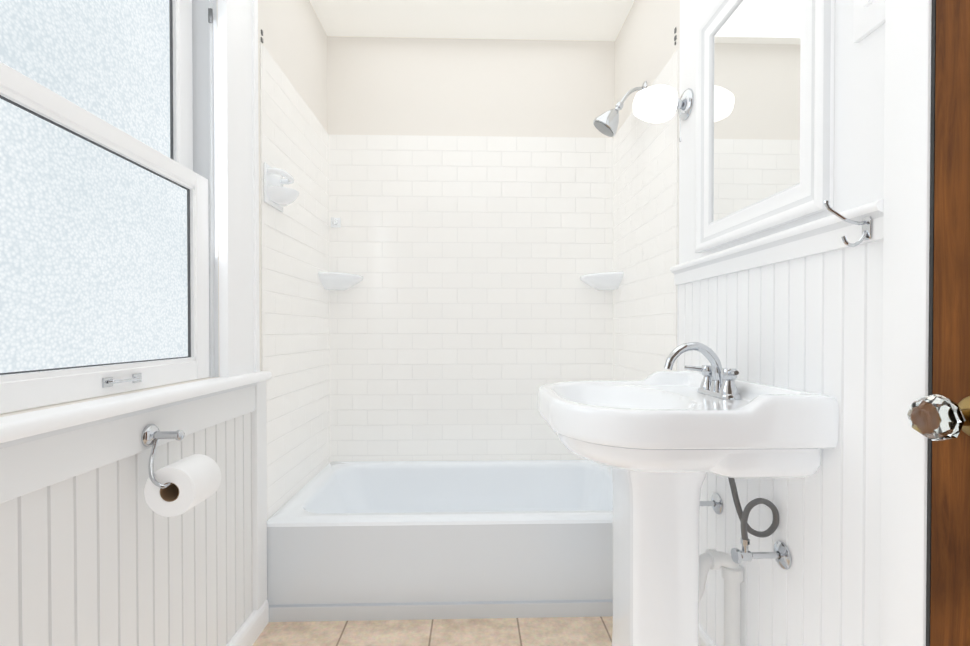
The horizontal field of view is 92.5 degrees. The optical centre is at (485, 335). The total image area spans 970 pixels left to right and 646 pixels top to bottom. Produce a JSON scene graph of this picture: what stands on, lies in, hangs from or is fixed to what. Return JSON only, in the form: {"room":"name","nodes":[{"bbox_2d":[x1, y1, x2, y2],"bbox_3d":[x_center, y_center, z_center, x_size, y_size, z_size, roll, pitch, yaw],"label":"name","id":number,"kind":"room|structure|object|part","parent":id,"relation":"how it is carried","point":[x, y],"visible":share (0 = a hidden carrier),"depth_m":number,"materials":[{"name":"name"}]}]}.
{"room":"bathroom","nodes":[
{"label":"bathroom","id":0,"kind":"room"},
{"bbox_2d":[0,0,326,416],"bbox_3d":[-0.840,-0.254,0.895,0.120,2.557,3.035,0,1,-2],"label":"wall","id":1,"kind":"structure","parent":0,"point":[294,37],"depth_m":1.97,"materials":[{"name":"white paint"}]},
{"bbox_2d":[0,412,252,645],"bbox_3d":[-0.764,0.602,0.477,0.010,0.683,2.180,0,1,-2],"label":"wainscoting","id":2,"kind":"structure","parent":1,"relation":"attached to","point":[105,555],"depth_m":1.01,"materials":[{"name":"white wood"}]},
{"bbox_2d":[0,386,254,503],"bbox_3d":[-0.757,0.212,0.473,0.023,0.103,2.178,0,1,-2],"label":"trim","id":3,"kind":"structure","parent":1,"relation":"attached to","point":[29,467],"depth_m":0.91,"materials":[{"name":"white wood"}]},
{"bbox_2d":[0,0,271,448],"bbox_3d":[-0.795,-0.655,0.477,0.184,1.673,2.205,0,1,-2],"label":"window","id":4,"kind":"structure","parent":1,"relation":"in","point":[93,254],"depth_m":1.05,"materials":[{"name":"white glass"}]},
{"bbox_3d":[-0.858,-0.858,0.997,0.004,0.792,0.563,0,1,-2],"label":"glass","id":5,"kind":"part","parent":4,"relation":"part of","materials":[{"name":"white"}]},
{"bbox_3d":[-0.893,-0.594,1.006,0.014,1.442,0.725,0,1,-2],"label":"exterior panel","id":6,"kind":"part","parent":4,"relation":"part of","materials":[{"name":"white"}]},
{"bbox_2d":[0,95,190,374],"bbox_3d":[-0.811,-0.168,1.004,0.001,0.464,0.563,0,1,-2],"label":"lower window glass edge","id":7,"kind":"structure","parent":4,"relation":"attached to","point":[161,176],"depth_m":1.12,"materials":[{"name":"grey"}]},
{"bbox_3d":[-0.819,-0.162,1.004,0.038,0.578,0.709,0,1,-2],"label":"lower window sash","id":8,"kind":"part","parent":4,"relation":"part of","materials":[{"name":"white glass"}]},
{"bbox_2d":[102,373,141,387],"bbox_3d":[-0.791,0.099,1.022,0.019,0.020,0.110,0,1,-2],"label":"lift","id":9,"kind":"object","parent":4,"relation":"attached to","point":[110,381],"visible":0.96,"depth_m":0.99,"materials":[{"name":"silver metal"}]},
{"bbox_2d":[169,0,173,159],"bbox_3d":[-0.856,-0.858,0.997,0.001,0.792,0.563,0,1,-2],"label":"upper window glass edge","id":10,"kind":"structure","parent":4,"relation":"attached to","point":[171,72],"depth_m":1.27,"materials":[{"name":"grey"}]},
{"bbox_3d":[-0.863,-0.863,0.997,0.038,0.904,0.709,0,1,-2],"label":"upper window sash","id":11,"kind":"part","parent":4,"relation":"part of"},
{"bbox_2d":[208,8,212,22],"bbox_3d":[-0.802,-0.930,1.351,0.010,0.040,0.005,0,1,-2],"label":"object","id":12,"kind":"object","parent":4,"relation":"attached to","point":[210,15],"visible":1,"depth_m":1.35,"materials":[{"name":"grey metal"}]},
{"bbox_2d":[141,424,220,516],"bbox_3d":[-0.700,0.299,1.065,0.122,0.198,0.143,0,1,-2],"label":"toilet paper holder","id":13,"kind":"object","parent":1,"relation":"attached to","point":[180,487],"visible":1,"depth_m":1.03,"materials":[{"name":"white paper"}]},
{"bbox_3d":[-0.724,0.265,1.064,0.074,0.130,0.143,0,1,-2],"label":"holder arm","id":14,"kind":"part","parent":13,"relation":"part of"},
{"bbox_2d":[226,599,268,645],"bbox_3d":[-0.755,0.986,0.518,0.030,0.084,2.254,0,1,-2],"label":"baseboard","id":15,"kind":"structure","parent":1,"relation":"attached to","point":[251,628],"depth_m":1.53,"materials":[{"name":"white wood"}]},
{"bbox_2d":[252,380,266,609],"bbox_3d":[-0.786,0.542,1.605,0.026,0.781,0.072,0,1,-2],"label":"trim","id":16,"kind":"structure","parent":1,"relation":"attached to","point":[259,480],"depth_m":1.58,"materials":[{"name":"white wood"}]},
{"bbox_2d":[258,0,260,369],"bbox_3d":[-0.796,-0.708,1.595,0.006,1.662,0.075,0,1,-2],"label":"trim","id":17,"kind":"structure","parent":1,"relation":"attached to","point":[259,177],"depth_m":1.63,"materials":[{"name":"white paint"}]},
{"bbox_2d":[260,42,329,519],"bbox_3d":[-0.806,-0.172,2.022,0.010,1.722,0.765,0,1,-2],"label":"wall tile","id":18,"kind":"structure","parent":1,"relation":"attached to","point":[295,341],"depth_m":1.93,"materials":[{"name":"white tile"}]},
{"bbox_2d":[264,162,298,211],"bbox_3d":[-0.746,-0.546,1.728,0.093,0.140,0.156,0,1,-2],"label":"soap dish","id":19,"kind":"object","parent":18,"relation":"attached to","point":[278,196],"visible":1,"depth_m":1.69,"materials":[{"name":"white ceramic"}]},
{"bbox_2d":[318,272,362,289],"bbox_3d":[-0.721,-0.270,2.318,0.175,0.075,0.175,0,1,-2],"label":"corner shelf","id":20,"kind":"object","parent":1,"relation":"attached to","point":[336,281],"visible":1,"depth_m":2.30,"materials":[{"name":"white ceramic"}]},
{"bbox_2d":[252,616,612,645],"bbox_3d":[-0.030,1.054,0.929,1.740,0.060,3.275,0,1,-2],"label":"floor","id":21,"kind":"structure","parent":0,"point":[569,631],"depth_m":1.59,"materials":[{"name":"tile"}]},
{"bbox_2d":[267,460,612,621],"bbox_3d":[-0.061,0.836,2.048,1.474,0.355,0.767,0,1,-2],"label":"bathtub","id":22,"kind":"object","parent":21,"relation":"on","point":[384,540],"visible":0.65,"depth_m":1.68,"materials":[{"name":"white ceramic"}]},
{"bbox_2d":[538,342,838,645],"bbox_3d":[0.427,0.519,1.226,0.550,1.004,0.600,0,1,-2],"label":"sink","id":23,"kind":"object","parent":21,"relation":"on","point":[661,444],"visible":1,"depth_m":1.13,"materials":[{"name":"white ceramic"}]},
{"bbox_2d":[538,371,838,478],"bbox_3d":[0.425,0.224,1.224,0.548,0.208,0.600,0,1,-2],"label":"basin","id":24,"kind":"object","parent":23,"relation":"in","point":[664,423],"depth_m":0.96,"materials":[{"name":"white ceramic"}]},
{"bbox_2d":[664,342,740,399],"bbox_3d":[0.555,0.088,1.210,0.171,0.142,0.192,0,1,-2],"label":"faucet","id":25,"kind":"object","parent":23,"relation":"on","point":[718,383],"depth_m":1.22,"materials":[{"name":"silver metal"}]},
{"bbox_2d":[327,36,614,137],"bbox_3d":[-0.073,-0.269,2.494,1.740,2.557,0.120,0,1,-2],"label":"wall","id":26,"kind":"structure","parent":0,"point":[460,87],"depth_m":2.42,"materials":[{"name":"white paint"}]},
{"bbox_2d":[329,134,612,461],"bbox_3d":[-0.071,-0.176,2.430,1.480,1.722,0.010,0,1,-2],"label":"wall tile","id":27,"kind":"structure","parent":26,"relation":"attached to","point":[470,313],"depth_m":2.42,"materials":[{"name":"white tile"}]},
{"bbox_2d":[331,217,340,227],"bbox_3d":[-0.775,-0.582,2.371,0.050,0.050,0.061,0,1,-2],"label":"hook","id":28,"kind":"object","parent":27,"relation":"attached to","point":[335,222],"visible":1,"depth_m":2.39,"materials":[{"name":"white ceramic"}]},
{"bbox_2d":[309,0,634,40],"bbox_3d":[-0.030,-1.562,0.904,1.740,0.060,3.275,0,1,-2],"label":"ceiling","id":29,"kind":"structure","parent":0,"point":[589,20],"depth_m":2.26,"materials":[{"name":"white paint"}]},
{"bbox_2d":[615,0,679,132],"bbox_3d":[0.779,-0.254,0.939,0.120,2.557,3.035,0,1,-2],"label":"wall","id":30,"kind":"structure","parent":0,"point":[646,48],"depth_m":2.03,"materials":[{"name":"white paint"}]},
{"bbox_2d":[580,272,623,289],"bbox_3d":[0.583,-0.274,2.353,0.175,0.075,0.175,0,1,-2],"label":"corner shelf","id":31,"kind":"object","parent":30,"relation":"attached to","point":[606,281],"visible":1,"depth_m":2.33,"materials":[{"name":"white ceramic"}]},
{"bbox_2d":[593,81,646,136],"bbox_3d":[0.579,-0.984,2.023,0.221,0.234,0.113,0,1,-2],"label":"shower head","id":32,"kind":"object","parent":30,"relation":"attached to","point":[606,123],"visible":0.96,"depth_m":1.99},
{"bbox_2d":[613,49,679,380],"bbox_3d":[0.684,-0.172,2.062,0.010,1.722,0.765,0,1,-2],"label":"wall tile","id":33,"kind":"structure","parent":30,"relation":"attached to","point":[645,209],"depth_m":1.97,"materials":[{"name":"white tile"}]},
{"bbox_2d":[633,85,693,141],"bbox_3d":[0.602,-0.760,1.602,0.185,0.195,0.120,0,1,-2],"label":"sconce","id":34,"kind":"object","parent":30,"relation":"attached to","point":[657,103],"visible":1,"depth_m":1.56,"materials":[{"name":"white glass"}]},
{"bbox_3d":[0.577,-0.797,1.601,0.135,0.120,0.120,0,1,-2],"label":"lamp shade","id":35,"kind":"part","parent":34,"relation":"part of","materials":[{"name":"white glass"}]},
{"bbox_2d":[674,27,676,44],"bbox_3d":[0.696,-1.098,1.706,0.004,0.060,0.012,0,1,-2],"label":"rod bracket","id":36,"kind":"object","parent":30,"relation":"attached to","point":[675,37],"visible":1,"depth_m":1.70,"materials":[{"name":"grey metal"}]},
{"bbox_2d":[698,624,715,645],"bbox_3d":[0.699,0.981,1.254,0.024,0.080,0.855,0,1,-2],"label":"baseboard","id":37,"kind":"structure","parent":30,"relation":"attached to","point":[705,639],"depth_m":1.46,"materials":[{"name":"white"}]},
{"bbox_2d":[695,0,834,252],"bbox_3d":[0.690,-0.619,1.213,0.031,0.718,0.539,0,1,-2],"label":"upper cabinet","id":38,"kind":"object","parent":30,"relation":"attached to","point":[764,157],"visible":0.96,"depth_m":1.16,"materials":[{"name":"white wood"}]},
{"bbox_3d":[0.692,-0.619,1.213,0.002,0.562,0.383,0,1,-2],"label":"glass","id":39,"kind":"part","parent":38,"relation":"part of","materials":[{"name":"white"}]},
{"bbox_2d":[670,199,883,284],"bbox_3d":[0.692,-0.210,1.242,0.038,0.068,0.855,0,1,-2],"label":"trim","id":40,"kind":"structure","parent":30,"relation":"attached to","point":[823,235],"depth_m":1.05,"materials":[{"name":"white wood"}]},
{"bbox_2d":[677,240,882,645],"bbox_3d":[0.706,0.384,1.248,0.010,1.125,0.855,0,1,-2],"label":"wainscoting","id":41,"kind":"structure","parent":30,"relation":"attached to","point":[812,323],"depth_m":1.02,"materials":[{"name":"white wood"}]},
{"bbox_2d":[679,0,884,263],"bbox_3d":[0.708,-0.890,1.236,0.006,1.292,0.855,0,1,-2],"label":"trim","id":42,"kind":"structure","parent":30,"relation":"attached to","point":[859,85],"depth_m":0.92,"materials":[{"name":"white"}]},
{"bbox_2d":[823,200,871,246],"bbox_3d":[0.658,-0.204,0.849,0.082,0.085,0.020,0,1,-2],"label":"robe hook","id":43,"kind":"object","parent":30,"relation":"attached to","point":[866,223],"visible":1,"depth_m":0.85,"materials":[{"name":"silver metal"}]},
{"bbox_2d":[853,0,884,42],"bbox_3d":[0.706,-0.618,0.853,0.018,0.115,0.075,0,1,-2],"label":"wall plate","id":44,"kind":"object","parent":30,"relation":"attached to","point":[868,17],"visible":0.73,"depth_m":0.86,"materials":[{"name":"white"}]},
{"bbox_2d":[880,0,935,645],"bbox_3d":[0.782,-0.040,0.331,0.147,2.140,0.975,0,1,-2],"label":"door frame","id":45,"kind":"structure","parent":30,"relation":"attached to","point":[907,122],"depth_m":0.77,"materials":[{"name":"white wood"}]},
{"bbox_2d":[930,0,969,645],"bbox_3d":[0.733,0.010,0.328,0.042,2.028,0.804,0,1,-2],"label":"door","id":46,"kind":"structure","parent":30,"relation":"in","point":[950,572],"depth_m":0.70,"materials":[{"name":"brown wood"}]},
{"bbox_2d":[958,396,969,435],"bbox_3d":[0.683,0.117,0.660,0.040,0.062,0.062,0,1,-2],"label":"rosette","id":47,"kind":"object","parent":46,"relation":"attached to","point":[964,404],"visible":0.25,"depth_m":0.67,"materials":[{"name":"gold metal"}]},
{"bbox_2d":[907,394,964,440],"bbox_3d":[0.638,0.117,0.659,0.049,0.066,0.066,0,1,-2],"label":"door knob","id":48,"kind":"object","parent":47,"relation":"attached to","point":[936,417],"depth_m":0.64,"materials":[{"name":"clear glass"}]}
]}

